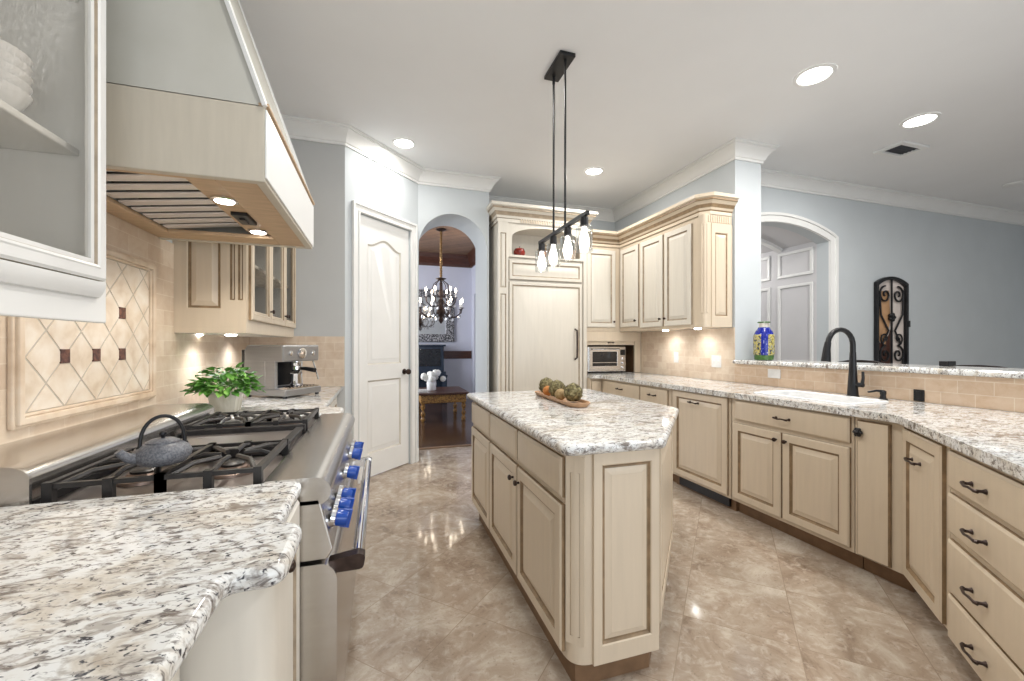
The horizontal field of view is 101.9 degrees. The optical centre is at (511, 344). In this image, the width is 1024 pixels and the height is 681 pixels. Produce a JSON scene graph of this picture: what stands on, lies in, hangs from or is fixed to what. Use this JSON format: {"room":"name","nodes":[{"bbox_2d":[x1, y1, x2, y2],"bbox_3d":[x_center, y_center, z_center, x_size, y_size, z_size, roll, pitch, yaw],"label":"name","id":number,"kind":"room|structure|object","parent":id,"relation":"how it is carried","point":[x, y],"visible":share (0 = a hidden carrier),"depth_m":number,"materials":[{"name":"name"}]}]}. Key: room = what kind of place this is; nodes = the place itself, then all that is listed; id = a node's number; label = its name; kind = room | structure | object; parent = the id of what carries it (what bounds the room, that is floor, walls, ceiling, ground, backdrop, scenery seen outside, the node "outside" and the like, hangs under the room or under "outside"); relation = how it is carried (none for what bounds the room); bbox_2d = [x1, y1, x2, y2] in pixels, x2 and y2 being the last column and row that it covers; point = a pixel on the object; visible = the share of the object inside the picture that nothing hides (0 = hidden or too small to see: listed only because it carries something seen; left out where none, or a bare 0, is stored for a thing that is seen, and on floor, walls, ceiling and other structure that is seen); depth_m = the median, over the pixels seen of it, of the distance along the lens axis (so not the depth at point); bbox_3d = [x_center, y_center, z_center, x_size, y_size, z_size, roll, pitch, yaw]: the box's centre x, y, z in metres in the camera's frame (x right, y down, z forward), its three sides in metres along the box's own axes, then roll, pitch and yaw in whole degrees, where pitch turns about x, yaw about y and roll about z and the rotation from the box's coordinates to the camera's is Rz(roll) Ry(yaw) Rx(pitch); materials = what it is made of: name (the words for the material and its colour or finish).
{"room":"kitchen","nodes":[
{"label":"kitchen","id":0,"kind":"room"},
{"bbox_2d":[106,181,238,403],"bbox_3d":[-1.211,-0.380,0.179,0.120,3.300,7.075,0,0,-18],"label":"wall","id":1,"kind":"structure","parent":0,"point":[116,199],"depth_m":1.84,"materials":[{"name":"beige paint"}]},
{"bbox_2d":[0,0,105,322],"bbox_3d":[-1.071,-0.869,0.547,0.353,1.622,1.092,0,0,-18],"label":"upper cabinet","id":2,"kind":"object","parent":1,"relation":"attached to","point":[53,151],"visible":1,"depth_m":1.05,"materials":[{"name":"white paint"}]},
{"bbox_2d":[0,78,32,111],"bbox_3d":[-1.158,-0.537,0.901,0.154,0.056,0.154,0,0,-18],"label":"bowl","id":3,"kind":"object","parent":2,"relation":"on","point":[14,96],"visible":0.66,"depth_m":0.91,"materials":[{"name":"white ceramic"}]},
{"bbox_2d":[0,69,32,94],"bbox_3d":[-1.158,-0.558,0.901,0.154,0.056,0.154,0,0,-18],"label":"bowl","id":4,"kind":"object","parent":3,"relation":"on","point":[4,75],"visible":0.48,"depth_m":0.91,"materials":[{"name":"white ceramic"}]},
{"bbox_2d":[0,59,32,85],"bbox_3d":[-1.158,-0.579,0.901,0.154,0.056,0.154,0,0,-18],"label":"bowl","id":5,"kind":"object","parent":4,"relation":"on","point":[4,65],"visible":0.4,"depth_m":0.91,"materials":[{"name":"white ceramic"}]},
{"bbox_2d":[0,49,32,76],"bbox_3d":[-1.158,-0.600,0.901,0.154,0.056,0.154,0,0,-18],"label":"bowl","id":6,"kind":"object","parent":5,"relation":"on","point":[4,55],"visible":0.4,"depth_m":0.91,"materials":[{"name":"white ceramic"}]},
{"bbox_2d":[0,39,32,67],"bbox_3d":[-1.158,-0.621,0.901,0.154,0.056,0.154,0,0,-18],"label":"bowl","id":7,"kind":"object","parent":6,"relation":"on","point":[4,45],"visible":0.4,"depth_m":0.91,"materials":[{"name":"white ceramic"}]},
{"bbox_2d":[0,99,78,155],"bbox_3d":[-1.097,-0.499,0.539,0.275,0.018,1.052,0,0,-18],"label":"shelf","id":8,"kind":"object","parent":2,"relation":"attached to","point":[20,135],"depth_m":0.99,"materials":[{"name":"white paint"}]},
{"bbox_2d":[0,212,249,444],"bbox_3d":[-1.587,-0.083,1.570,0.008,0.895,3.955,0,0,-18],"label":"backsplash","id":9,"kind":"structure","parent":1,"relation":"attached to","point":[179,356],"depth_m":2.07,"materials":[{"name":"tile"}]},
{"bbox_2d":[7,247,155,430],"bbox_3d":[-1.576,-0.068,1.590,0.024,0.635,0.805,0,0,-18],"label":"tile medallion","id":10,"kind":"object","parent":9,"relation":"attached to","point":[57,369],"visible":0.73,"depth_m":1.55,"materials":[{"name":"tile"}]},
{"bbox_2d":[106,0,314,248],"bbox_3d":[-1.255,-1.214,1.689,0.692,1.388,1.002,0,0,-18],"label":"range hood","id":11,"kind":"object","parent":1,"relation":"attached to","point":[196,131],"visible":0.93,"depth_m":1.30,"materials":[{"name":"paint"}]},
{"bbox_2d":[210,195,238,204],"bbox_3d":[-1.077,-0.543,1.557,0.089,0.010,0.089,0,0,35],"label":"lamp","id":12,"kind":"object","parent":11,"relation":"on","point":[222,199],"depth_m":1.54,"materials":[{"name":"white"}]},
{"bbox_2d":[247,228,268,234],"bbox_3d":[-1.214,-0.543,1.986,0.089,0.010,0.089,0,0,35],"label":"lamp","id":13,"kind":"object","parent":11,"relation":"on","point":[260,231],"depth_m":1.97,"materials":[{"name":"white"}]},
{"bbox_2d":[172,240,295,336],"bbox_3d":[-1.814,-0.667,2.865,0.420,1.225,1.329,0,0,-18],"label":"upper cabinet","id":14,"kind":"object","parent":1,"relation":"attached to","point":[215,284],"visible":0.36,"depth_m":2.25,"materials":[{"name":"beige paint"}]},
{"bbox_2d":[255,139,344,412],"bbox_3d":[-1.854,-0.380,3.624,0.744,3.300,0.120,0,0,-18],"label":"wall","id":15,"kind":"structure","parent":0,"point":[320,270],"depth_m":3.62,"materials":[{"name":"grey paint"}]},
{"bbox_2d":[250,336,343,386],"bbox_3d":[-1.832,0.145,3.563,0.732,0.440,0.008,0,0,-18],"label":"backsplash","id":16,"kind":"structure","parent":15,"relation":"attached to","point":[329,365],"depth_m":3.62,"materials":[{"name":"tile"}]},
{"bbox_2d":[345,146,417,463],"bbox_3d":[-1.309,-0.380,4.142,0.120,3.300,0.980,0,0,27],"label":"wall","id":17,"kind":"structure","parent":0,"point":[368,182],"depth_m":3.89,"materials":[{"name":"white paint"}]},
{"bbox_2d":[352,200,417,483],"bbox_3d":[-1.235,-0.018,4.120,0.032,2.575,0.870,0,0,27],"label":"trim","id":18,"kind":"structure","parent":17,"relation":"attached to","point":[358,208],"depth_m":3.80,"materials":[{"name":"white paint"}]},
{"bbox_2d":[361,215,410,479],"bbox_3d":[-1.248,0.021,4.122,0.117,2.474,0.702,0,0,27],"label":"door","id":19,"kind":"structure","parent":17,"relation":"in","point":[385,371],"depth_m":4.12,"materials":[{"name":"white paint"}]},
{"bbox_2d":[419,265,471,398],"bbox_3d":[-2.672,-0.420,9.392,3.800,3.380,0.120,0,0,-18],"label":"wall","id":20,"kind":"structure","parent":0,"point":[459,371],"depth_m":9.78,"materials":[{"name":"purple paint"}]},
{"bbox_2d":[419,289,453,341],"bbox_3d":[-2.092,-0.670,9.479,1.560,1.200,0.055,0,0,-18],"label":"framed mirror","id":21,"kind":"object","parent":20,"relation":"attached to","point":[432,331],"visible":0.47,"depth_m":9.56,"materials":[{"name":"black metal"}]},
{"bbox_2d":[419,297,445,333],"bbox_3d":[-2.091,-0.670,9.477,1.200,0.880,0.010,0,0,-18],"label":"mirror glass","id":22,"kind":"object","parent":21,"relation":"attached to","point":[425,327],"depth_m":9.53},
{"bbox_2d":[419,247,475,267],"bbox_3d":[-2.060,-1.970,7.268,3.680,0.280,4.300,0,0,-18],"label":"trim","id":23,"kind":"structure","parent":20,"relation":"attached to","point":[425,258],"depth_m":9.57,"materials":[{"name":"brown wood"}]},
{"bbox_2d":[444,351,470,358],"bbox_3d":[-2.712,0.230,9.303,3.670,0.180,0.025,0,0,-18],"label":"trim","id":24,"kind":"structure","parent":20,"relation":"attached to","point":[447,354],"depth_m":9.75,"materials":[{"name":"brown wood"}]},
{"bbox_2d":[419,226,474,254],"bbox_3d":[-1.983,-2.160,7.224,3.800,0.100,4.670,0,0,-18],"label":"ceiling","id":25,"kind":"structure","parent":0,"point":[454,241],"depth_m":8.54,"materials":[{"name":"paint"}]},
{"bbox_2d":[419,228,463,323],"bbox_3d":[-1.294,-1.250,7.564,0.844,1.719,0.844,0,0,-18],"label":"chandelier","id":26,"kind":"object","parent":25,"relation":"hanging from","point":[440,310],"visible":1,"depth_m":7.52,"materials":[{"name":"brown metal"}]},
{"bbox_2d":[418,184,488,447],"bbox_3d":[-0.780,-0.420,4.894,0.920,3.380,0.500,0,0,-18],"label":"wall","id":27,"kind":"structure","parent":0,"point":[464,210],"depth_m":4.78,"materials":[{"name":"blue paint"}]},
{"bbox_2d":[419,444,470,449],"bbox_3d":[-0.811,1.264,5.157,0.770,0.012,0.060,0,0,-18],"label":"trim","id":28,"kind":"structure","parent":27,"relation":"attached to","point":[463,444],"depth_m":5.14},
{"bbox_2d":[472,265,475,392],"bbox_3d":[-0.225,-0.420,7.767,0.120,3.380,4.460,0,0,-18],"label":"wall","id":29,"kind":"structure","parent":0,"point":[474,267],"depth_m":9.62,"materials":[{"name":"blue paint"}]},
{"bbox_2d":[476,220,614,392],"bbox_3d":[0.500,-0.420,5.721,2.020,3.380,0.120,0,0,-18],"label":"wall","id":30,"kind":"structure","parent":0,"point":[598,225],"depth_m":5.87,"materials":[{"name":"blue paint"}]},
{"bbox_2d":[587,246,619,331],"bbox_3d":[1.035,-0.699,5.461,0.513,1.062,0.680,0,0,-18],"label":"upper cabinet","id":31,"kind":"object","parent":30,"relation":"attached to","point":[603,263],"visible":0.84,"depth_m":5.17,"materials":[{"name":"beige paint"}]},
{"bbox_2d":[239,0,1023,211],"bbox_3d":[3.501,-1.970,2.289,10.140,0.120,8.240,0,0,-18],"label":"ceiling","id":32,"kind":"structure","parent":0,"point":[654,87],"depth_m":3.04,"materials":[{"name":"paint"}]},
{"bbox_2d":[392,137,415,148],"bbox_3d":[-1.022,-1.905,3.925,0.218,0.009,0.218,0,0,-18],"label":"recessed light","id":33,"kind":"object","parent":32,"relation":"in","point":[400,142],"visible":1,"depth_m":3.92,"materials":[{"name":"glass"}]},
{"bbox_2d":[538,50,589,268],"bbox_3d":[0.329,-1.232,2.809,0.110,1.354,0.785,0,0,-18],"label":"pendant light","id":34,"kind":"object","parent":32,"relation":"hanging from","point":[558,68],"visible":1,"depth_m":2.75,"materials":[{"name":"black metal"}]},
{"bbox_2d":[538,243,545,268],"bbox_3d":[0.225,-0.662,3.136,0.100,0.215,0.100,0,0,-18],"label":"shade","id":35,"kind":"object","parent":34,"relation":"attached to","point":[541,261],"depth_m":3.12,"materials":[{"name":"clear glass"}]},
{"bbox_2d":[549,235,557,262],"bbox_3d":[0.292,-0.662,2.926,0.100,0.215,0.100,0,0,-18],"label":"shade","id":36,"kind":"object","parent":34,"relation":"attached to","point":[553,257],"depth_m":2.91,"materials":[{"name":"clear glass"}]},
{"bbox_2d":[563,226,572,256],"bbox_3d":[0.363,-0.662,2.702,0.100,0.215,0.100,0,0,-18],"label":"shade","id":37,"kind":"object","parent":34,"relation":"attached to","point":[567,249],"depth_m":2.68,"materials":[{"name":"clear glass"}]},
{"bbox_2d":[579,216,588,248],"bbox_3d":[0.433,-0.662,2.483,0.100,0.215,0.100,0,0,-18],"label":"shade","id":38,"kind":"object","parent":34,"relation":"attached to","point":[584,223],"depth_m":2.46,"materials":[{"name":"clear glass"}]},
{"bbox_2d":[584,167,603,175],"bbox_3d":[0.901,-1.905,4.558,0.218,0.009,0.218,0,0,-18],"label":"recessed light","id":39,"kind":"object","parent":32,"relation":"in","point":[593,170],"visible":1,"depth_m":4.55,"materials":[{"name":"glass"}]},
{"bbox_2d":[793,63,836,86],"bbox_3d":[2.140,-1.905,2.937,0.256,0.009,0.256,0,0,-18],"label":"recessed light","id":40,"kind":"object","parent":32,"relation":"in","point":[813,74],"visible":1,"depth_m":2.93,"materials":[{"name":"white paint"}]},
{"bbox_2d":[873,140,929,158],"bbox_3d":[3.784,-1.899,4.037,0.380,0.021,0.250,0,0,-18],"label":"ceiling vent","id":41,"kind":"object","parent":32,"relation":"in","point":[903,148],"visible":1,"depth_m":4.03,"materials":[{"name":"metal"}]},
{"bbox_2d":[899,112,940,128],"bbox_3d":[3.464,-1.905,3.526,0.256,0.009,0.256,0,0,-18],"label":"recessed light","id":42,"kind":"object","parent":32,"relation":"in","point":[927,118],"visible":1,"depth_m":3.52,"materials":[{"name":"white paint"}]},
{"bbox_2d":[1002,181,1023,187],"bbox_3d":[5.941,-1.899,4.912,0.180,0.019,0.180,0,0,-18],"label":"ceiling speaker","id":43,"kind":"object","parent":32,"relation":"attached to","point":[1017,183],"visible":1,"depth_m":4.89,"materials":[{"name":"white paint"}]},
{"bbox_2d":[345,399,981,680],"bbox_3d":[2.513,1.320,4.472,10.700,0.100,13.000,0,0,-18],"label":"floor","id":44,"kind":"structure","parent":0,"point":[435,599],"depth_m":2.02,"materials":[{"name":"tile"}]},
{"bbox_2d":[0,403,371,680],"bbox_3d":[-1.064,0.774,1.577,0.989,0.992,1.149,0,0,-18],"label":"range","id":45,"kind":"object","parent":44,"relation":"on","point":[320,453],"visible":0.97,"depth_m":1.20,"materials":[{"name":"metal"}]},
{"bbox_2d":[114,414,192,466],"bbox_3d":[-0.942,0.252,1.109,0.139,0.132,0.132,0,0,-18],"label":"teapot","id":46,"kind":"object","parent":45,"relation":"on","point":[161,451],"visible":1,"depth_m":1.08,"materials":[{"name":"metal"}]},
{"bbox_2d":[133,440,192,466],"bbox_3d":[-0.937,0.289,1.113,0.127,0.058,0.127,0,0,-18],"label":"pot","id":47,"kind":"object","parent":46,"relation":"attached to","point":[154,453],"depth_m":1.08,"materials":[{"name":"metal"}]},
{"bbox_2d":[57,419,316,501],"bbox_3d":[-1.061,0.392,1.580,0.495,0.012,1.129,0,0,-18],"label":"cooktop","id":48,"kind":"object","parent":45,"relation":"in","point":[147,487],"depth_m":1.17,"materials":[{"name":"metal"}]},
{"bbox_2d":[171,499,299,680],"bbox_3d":[-0.672,0.837,0.151,0.850,0.866,1.795,0,0,-18],"label":"base cabinet","id":49,"kind":"object","parent":44,"relation":"on","point":[254,635],"visible":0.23,"depth_m":0.70,"materials":[{"name":"beige paint"}]},
{"bbox_2d":[0,481,301,680],"bbox_3d":[-0.661,0.383,0.131,0.880,0.038,1.850,0,0,-18],"label":"countertop","id":50,"kind":"structure","parent":49,"relation":"on","point":[120,588],"depth_m":0.67,"materials":[{"name":"stone"}]},
{"bbox_2d":[328,397,336,406],"bbox_3d":[-1.601,0.837,2.823,0.660,0.866,1.530,0,0,-18],"label":"base cabinet","id":51,"kind":"object","parent":44,"relation":"on","point":[334,402],"visible":0.12,"depth_m":3.25,"materials":[{"name":"beige paint"}]},
{"bbox_2d":[208,386,343,421],"bbox_3d":[-1.548,0.383,2.839,0.830,0.038,1.541,0,0,-18],"label":"countertop","id":52,"kind":"structure","parent":51,"relation":"on","point":[322,400],"depth_m":2.63,"materials":[{"name":"stone"}]},
{"bbox_2d":[180,362,265,412],"bbox_3d":[-1.571,0.228,2.265,0.398,0.269,0.366,0,0,-18],"label":"potted plant","id":53,"kind":"object","parent":52,"relation":"on","point":[227,400],"visible":1,"depth_m":2.21,"materials":[{"name":"green plant"}]},
{"bbox_2d":[242,345,320,398],"bbox_3d":[-1.628,0.181,2.993,0.470,0.363,0.330,0,0,17],"label":"espresso machine","id":54,"kind":"object","parent":52,"relation":"on","point":[280,366],"visible":0.95,"depth_m":2.87,"materials":[{"name":"metal"}]},
{"bbox_2d":[277,384,318,389],"bbox_3d":[-1.560,0.296,2.972,0.171,0.012,0.286,0,0,17],"label":"drip tray","id":55,"kind":"object","parent":54,"relation":"on","point":[279,386],"depth_m":2.95,"materials":[{"name":"silver metal"}]},
{"bbox_2d":[419,345,447,403],"bbox_3d":[-2.228,0.630,9.084,1.540,1.280,0.665,0,0,-18],"label":"cabinet","id":56,"kind":"object","parent":44,"relation":"on","point":[431,357],"visible":0.3,"depth_m":9.17,"materials":[{"name":"blue paint"}]},
{"bbox_2d":[419,371,447,376],"bbox_3d":[-2.154,0.640,8.917,1.500,0.100,0.300,0,0,-18],"label":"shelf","id":57,"kind":"object","parent":56,"relation":"attached to","point":[443,373],"depth_m":9.11,"materials":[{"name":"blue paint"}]},
{"bbox_2d":[419,386,469,421],"bbox_3d":[-1.279,1.032,7.385,0.860,0.475,1.010,0,0,-18],"label":"table","id":58,"kind":"object","parent":44,"relation":"on","point":[454,394],"visible":0.8,"depth_m":6.99,"materials":[{"name":"brown wood"}]},
{"bbox_2d":[421,369,445,390],"bbox_3d":[-1.391,0.608,7.281,0.341,0.373,0.380,0,0,37],"label":"flower vase","id":59,"kind":"object","parent":58,"relation":"on","point":[431,377],"visible":1,"depth_m":7.19,"materials":[{"name":"white ceramic"}]},
{"bbox_2d":[486,200,597,391],"bbox_3d":[0.277,-0.158,5.141,1.311,2.855,0.830,0,0,-18],"label":"cabinet","id":60,"kind":"object","parent":44,"relation":"on","point":[538,317],"visible":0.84,"depth_m":4.83,"materials":[{"name":"beige paint"}]},
{"bbox_2d":[514,246,524,254],"bbox_3d":[0.086,-1.095,4.875,0.136,0.132,0.135,0,0,-18],"label":"apple","id":61,"kind":"object","parent":60,"relation":"in","point":[517,251],"visible":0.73,"depth_m":4.82,"materials":[{"name":"red food"}]},
{"bbox_2d":[471,401,672,680],"bbox_3d":[0.374,0.834,2.411,0.955,0.873,1.672,0,0,-18],"label":"kitchen island","id":62,"kind":"object","parent":44,"relation":"on","point":[585,540],"visible":0.94,"depth_m":1.58,"materials":[{"name":"beige paint"}]},
{"bbox_2d":[467,389,678,455],"bbox_3d":[0.403,0.377,2.429,1.010,0.041,1.735,0,0,-18],"label":"island countertop","id":63,"kind":"structure","parent":62,"relation":"on","point":[611,423],"depth_m":1.98,"materials":[{"name":"stone"}]},
{"bbox_2d":[534,390,589,407],"bbox_3d":[0.306,0.342,2.668,0.145,0.026,0.700,0,0,-16],"label":"serving tray","id":64,"kind":"object","parent":63,"relation":"on","point":[581,403],"visible":0.73,"depth_m":2.49,"materials":[{"name":"brown wood"}]},
{"bbox_2d":[538,377,552,392],"bbox_3d":[0.240,0.281,2.894,0.120,0.112,0.122,0,0,-18],"label":"ball","id":65,"kind":"object","parent":64,"relation":"on","point":[546,381],"visible":0.57,"depth_m":2.86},
{"bbox_2d":[543,386,550,395],"bbox_3d":[0.240,0.308,2.790,0.067,0.068,0.066,0,0,-18],"label":"pomander","id":66,"kind":"object","parent":64,"relation":"on","point":[546,388],"visible":0.73,"depth_m":2.77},
{"bbox_2d":[548,380,565,396],"bbox_3d":[0.291,0.281,2.695,0.120,0.112,0.122,0,0,-18],"label":"ball","id":67,"kind":"object","parent":64,"relation":"on","point":[555,385],"visible":0.67,"depth_m":2.66,"materials":[{"name":"plant"}]},
{"bbox_2d":[555,389,564,399],"bbox_3d":[0.301,0.306,2.573,0.071,0.072,0.070,0,0,-18],"label":"pomander","id":68,"kind":"object","parent":64,"relation":"on","point":[559,394],"visible":0.74,"depth_m":2.55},
{"bbox_2d":[563,383,582,401],"bbox_3d":[0.364,0.281,2.477,0.120,0.112,0.122,0,0,-18],"label":"ball","id":69,"kind":"object","parent":64,"relation":"on","point":[573,392],"visible":1,"depth_m":2.44,"materials":[{"name":"plant"}]},
{"bbox_2d":[587,378,601,391],"bbox_3d":[1.204,0.834,5.442,0.823,0.873,0.818,0,0,-18],"label":"base cabinet","id":70,"kind":"object","parent":44,"relation":"on","point":[593,384],"visible":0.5,"depth_m":4.96,"materials":[{"name":"beige paint"}]},
{"bbox_2d":[587,371,1023,480],"bbox_3d":[1.579,0.377,3.021,1.580,0.041,5.600,0,0,-18],"label":"countertop","id":71,"kind":"structure","parent":70,"relation":"on","point":[995,438],"depth_m":2.16,"materials":[{"name":"stone"}]},
{"bbox_2d":[587,346,625,372],"bbox_3d":[1.164,0.185,5.421,0.555,0.340,0.414,0,0,-18],"label":"toaster oven","id":72,"kind":"object","parent":71,"relation":"on","point":[599,358],"visible":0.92,"depth_m":5.26,"materials":[{"name":"metal"}]},
{"bbox_2d":[587,331,640,372],"bbox_3d":[1.182,0.094,5.519,0.818,0.522,0.629,0,0,-18],"label":"appliance garage","id":73,"kind":"object","parent":71,"relation":"on","point":[631,340],"visible":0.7,"depth_m":5.32,"materials":[{"name":"beige paint"}]},
{"bbox_2d":[753,390,888,404],"bbox_3d":[2.076,0.451,2.843,0.404,0.209,0.684,0,0,-18],"label":"sink","id":74,"kind":"object","parent":71,"relation":"in","point":[814,396],"visible":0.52,"depth_m":2.88,"materials":[{"name":"white ceramic"}]},
{"bbox_2d":[821,327,864,396],"bbox_3d":[2.236,0.117,2.834,0.290,0.477,0.106,0,0,-2],"label":"faucet","id":75,"kind":"object","parent":71,"relation":"on","point":[853,384],"visible":0.94,"depth_m":2.83,"materials":[{"name":"black metal"}]},
{"bbox_2d":[867,389,887,399],"bbox_3d":[2.366,0.321,2.677,0.120,0.068,0.052,0,0,-11],"label":"soap dispenser","id":76,"kind":"object","parent":71,"relation":"on","point":[883,393],"visible":0.96,"depth_m":2.68,"materials":[{"name":"black metal"}]},
{"bbox_2d":[602,379,676,481],"bbox_3d":[1.559,0.834,4.484,0.727,0.873,1.250,0,0,-18],"label":"base cabinet","id":77,"kind":"object","parent":44,"relation":"on","point":[653,394],"visible":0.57,"depth_m":4.22,"materials":[{"name":"beige paint"}]},
{"bbox_2d":[672,389,738,510],"bbox_3d":[1.852,0.834,3.562,0.727,0.873,0.665,0,0,-18],"label":"dishwasher","id":78,"kind":"object","parent":44,"relation":"on","point":[702,428],"visible":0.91,"depth_m":3.39,"materials":[{"name":"beige paint"}]},
{"bbox_2d":[732,398,863,568],"bbox_3d":[2.081,0.834,2.829,0.719,0.873,0.850,0,0,-18],"label":"base cabinet","id":79,"kind":"object","parent":44,"relation":"on","point":[793,469],"visible":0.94,"depth_m":2.63,"materials":[{"name":"beige paint"}]},
{"bbox_2d":[838,360,881,362],"bbox_3d":[2.936,0.703,3.683,0.492,1.136,0.483,0,0,-18],"label":"bar stool","id":80,"kind":"object","parent":44,"relation":"on","point":[859,361],"visible":0.07,"depth_m":3.71,"materials":[{"name":"metal"}]},
{"bbox_2d":[852,417,916,591],"bbox_3d":[2.251,0.834,2.311,0.725,0.873,0.230,0,0,-18],"label":"base cabinet","id":81,"kind":"object","parent":44,"relation":"on","point":[878,444],"visible":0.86,"depth_m":2.20,"materials":[{"name":"beige paint"}]},
{"bbox_2d":[903,427,950,629],"bbox_3d":[1.962,0.834,1.732,0.376,0.873,0.687,0,0,-18],"label":"base cabinet","id":82,"kind":"object","parent":44,"relation":"on","point":[926,534],"visible":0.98,"depth_m":1.83,"materials":[{"name":"beige paint"}]},
{"bbox_2d":[956,365,1007,367],"bbox_3d":[3.175,0.708,2.930,0.492,1.126,0.483,0,0,-18],"label":"bar stool","id":83,"kind":"object","parent":44,"relation":"on","point":[956,365],"visible":0.05,"depth_m":2.98,"materials":[{"name":"leather"}]},
{"bbox_2d":[948,448,1023,680],"bbox_3d":[1.799,0.834,1.243,0.559,0.873,0.760,0,0,27],"label":"base cabinet","id":84,"kind":"object","parent":44,"relation":"on","point":[986,503],"visible":0.98,"depth_m":1.42,"materials":[{"name":"beige paint"}]},
{"bbox_2d":[761,226,811,253],"bbox_3d":[2.554,-1.448,6.216,1.556,0.363,2.900,0,0,-18],"label":"ceiling","id":85,"kind":"structure","parent":0,"point":[783,238],"depth_m":5.22,"materials":[{"name":"paint"}]},
{"bbox_2d":[761,242,816,360],"bbox_3d":[3.337,-0.230,6.466,0.120,3.000,2.900,0,0,-18],"label":"wall","id":86,"kind":"structure","parent":0,"point":[795,301],"depth_m":5.35,"materials":[{"name":"paint"}]},
{"bbox_2d":[761,238,782,252],"bbox_3d":[2.659,-1.327,5.893,1.551,0.195,1.320,0,0,-18],"label":"trim","id":87,"kind":"structure","parent":86,"relation":"attached to","point":[764,242],"depth_m":5.46,"materials":[{"name":"white paint"}]},
{"bbox_2d":[761,247,812,360],"bbox_3d":[3.448,-0.120,5.887,0.020,2.180,1.650,0,0,-18],"label":"trim","id":88,"kind":"structure","parent":86,"relation":"attached to","point":[779,288],"depth_m":5.52,"materials":[{"name":"white paint"}]},
{"bbox_2d":[615,160,1020,412],"bbox_3d":[2.591,-0.420,3.007,0.320,3.380,6.560,0,0,-18],"label":"wall","id":89,"kind":"structure","parent":0,"point":[738,177],"depth_m":4.01,"materials":[{"name":"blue paint"}]},
{"bbox_2d":[620,240,646,331],"bbox_3d":[1.557,-0.700,5.101,0.360,1.060,0.418,0,0,-18],"label":"upper cabinet","id":90,"kind":"object","parent":89,"relation":"attached to","point":[629,254],"visible":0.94,"depth_m":5.03,"materials":[{"name":"beige paint"}]},
{"bbox_2d":[587,191,739,247],"bbox_3d":[1.504,-1.317,4.496,0.524,0.175,1.681,0,0,-30],"label":"crown molding","id":91,"kind":"structure","parent":89,"relation":"attached to","point":[716,203],"depth_m":4.29,"materials":[{"name":"beige paint"}]},
{"bbox_2d":[640,214,731,330],"bbox_3d":[1.779,-0.700,4.404,0.360,1.060,1.034,0,0,-18],"label":"upper cabinet","id":92,"kind":"object","parent":89,"relation":"attached to","point":[686,267],"visible":1,"depth_m":4.07,"materials":[{"name":"beige paint"}]},
{"bbox_2d":[641,327,734,381],"bbox_3d":[1.895,0.094,4.653,0.008,0.522,1.480,0,0,-18],"label":"backsplash","id":93,"kind":"structure","parent":89,"relation":"attached to","point":[696,348],"depth_m":4.49,"materials":[{"name":"tile"}]},
{"bbox_2d":[674,352,678,362],"bbox_3d":[1.865,0.140,4.717,0.009,0.118,0.075,0,0,-18],"label":"light switch","id":94,"kind":"object","parent":93,"relation":"attached to","point":[676,354],"visible":1,"depth_m":4.71,"materials":[{"name":"white plastic"}]},
{"bbox_2d":[712,355,720,367],"bbox_3d":[2.044,0.165,4.155,0.009,0.118,0.122,0,0,-18],"label":"light switch","id":95,"kind":"object","parent":93,"relation":"attached to","point":[716,360],"visible":1,"depth_m":4.15,"materials":[{"name":"white plastic"}]},
{"bbox_2d":[733,359,1023,378],"bbox_3d":[2.957,0.158,1.946,0.465,0.037,4.316,0,0,-18],"label":"raised bar","id":96,"kind":"object","parent":89,"relation":"on","point":[1018,373],"visible":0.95,"depth_m":2.68,"materials":[{"name":"stone"}]},
{"bbox_2d":[753,321,774,359],"bbox_3d":[2.320,-0.038,3.823,0.172,0.352,0.172,0,0,-18],"label":"ceramic vase","id":97,"kind":"object","parent":96,"relation":"on","point":[763,337],"visible":1,"depth_m":3.76,"materials":[{"name":"ceramic"}]},
{"bbox_2d":[939,361,955,365],"bbox_3d":[2.851,0.121,2.717,0.080,0.033,0.050,0,0,-18],"label":"box","id":98,"kind":"object","parent":96,"relation":"on","point":[941,363],"visible":0.98,"depth_m":2.70,"materials":[{"name":"black metal"}]},
{"bbox_2d":[734,364,1023,412],"bbox_3d":[2.774,0.267,1.889,0.008,0.177,4.320,0,0,-18],"label":"backsplash","id":99,"kind":"structure","parent":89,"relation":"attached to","point":[994,393],"depth_m":2.66,"materials":[{"name":"tile"}]},
{"bbox_2d":[768,369,780,378],"bbox_3d":[2.238,0.245,3.545,0.009,0.075,0.118,0,0,-18],"label":"power outlet","id":100,"kind":"object","parent":99,"relation":"attached to","point":[772,373],"visible":1,"depth_m":3.54,"materials":[{"name":"white plastic"}]},
{"bbox_2d":[913,389,924,401],"bbox_3d":[2.541,0.315,2.592,0.009,0.072,0.055,0,0,-18],"label":"power outlet","id":101,"kind":"object","parent":99,"relation":"attached to","point":[918,395],"visible":1,"depth_m":2.59,"materials":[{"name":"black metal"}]},
{"bbox_2d":[761,186,1023,368],"bbox_3d":[4.922,-0.380,5.375,5.560,3.300,0.140,0,0,-18],"label":"wall","id":102,"kind":"structure","parent":0,"point":[964,276],"depth_m":5.47,"materials":[{"name":"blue paint"}]},
{"bbox_2d":[281,114,1023,225],"bbox_3d":[4.146,-1.837,3.966,12.199,0.145,5.682,0,0,12],"label":"trim","id":103,"kind":"structure","parent":102,"relation":"attached to","point":[300,128],"depth_m":4.65,"materials":[{"name":"white paint"}]},
{"bbox_2d":[761,212,838,361],"bbox_3d":[3.076,-0.107,4.691,1.664,2.755,0.045,0,0,-18],"label":"trim","id":104,"kind":"structure","parent":102,"relation":"attached to","point":[779,217],"depth_m":4.91,"materials":[{"name":"white paint"}]},
{"bbox_2d":[874,277,910,363],"bbox_3d":[4.795,0.299,5.231,0.610,2.318,0.054,0,0,-18],"label":"wall decoration","id":105,"kind":"object","parent":102,"relation":"attached to","point":[892,323],"visible":0.52,"depth_m":5.24,"materials":[{"name":"black metal"}]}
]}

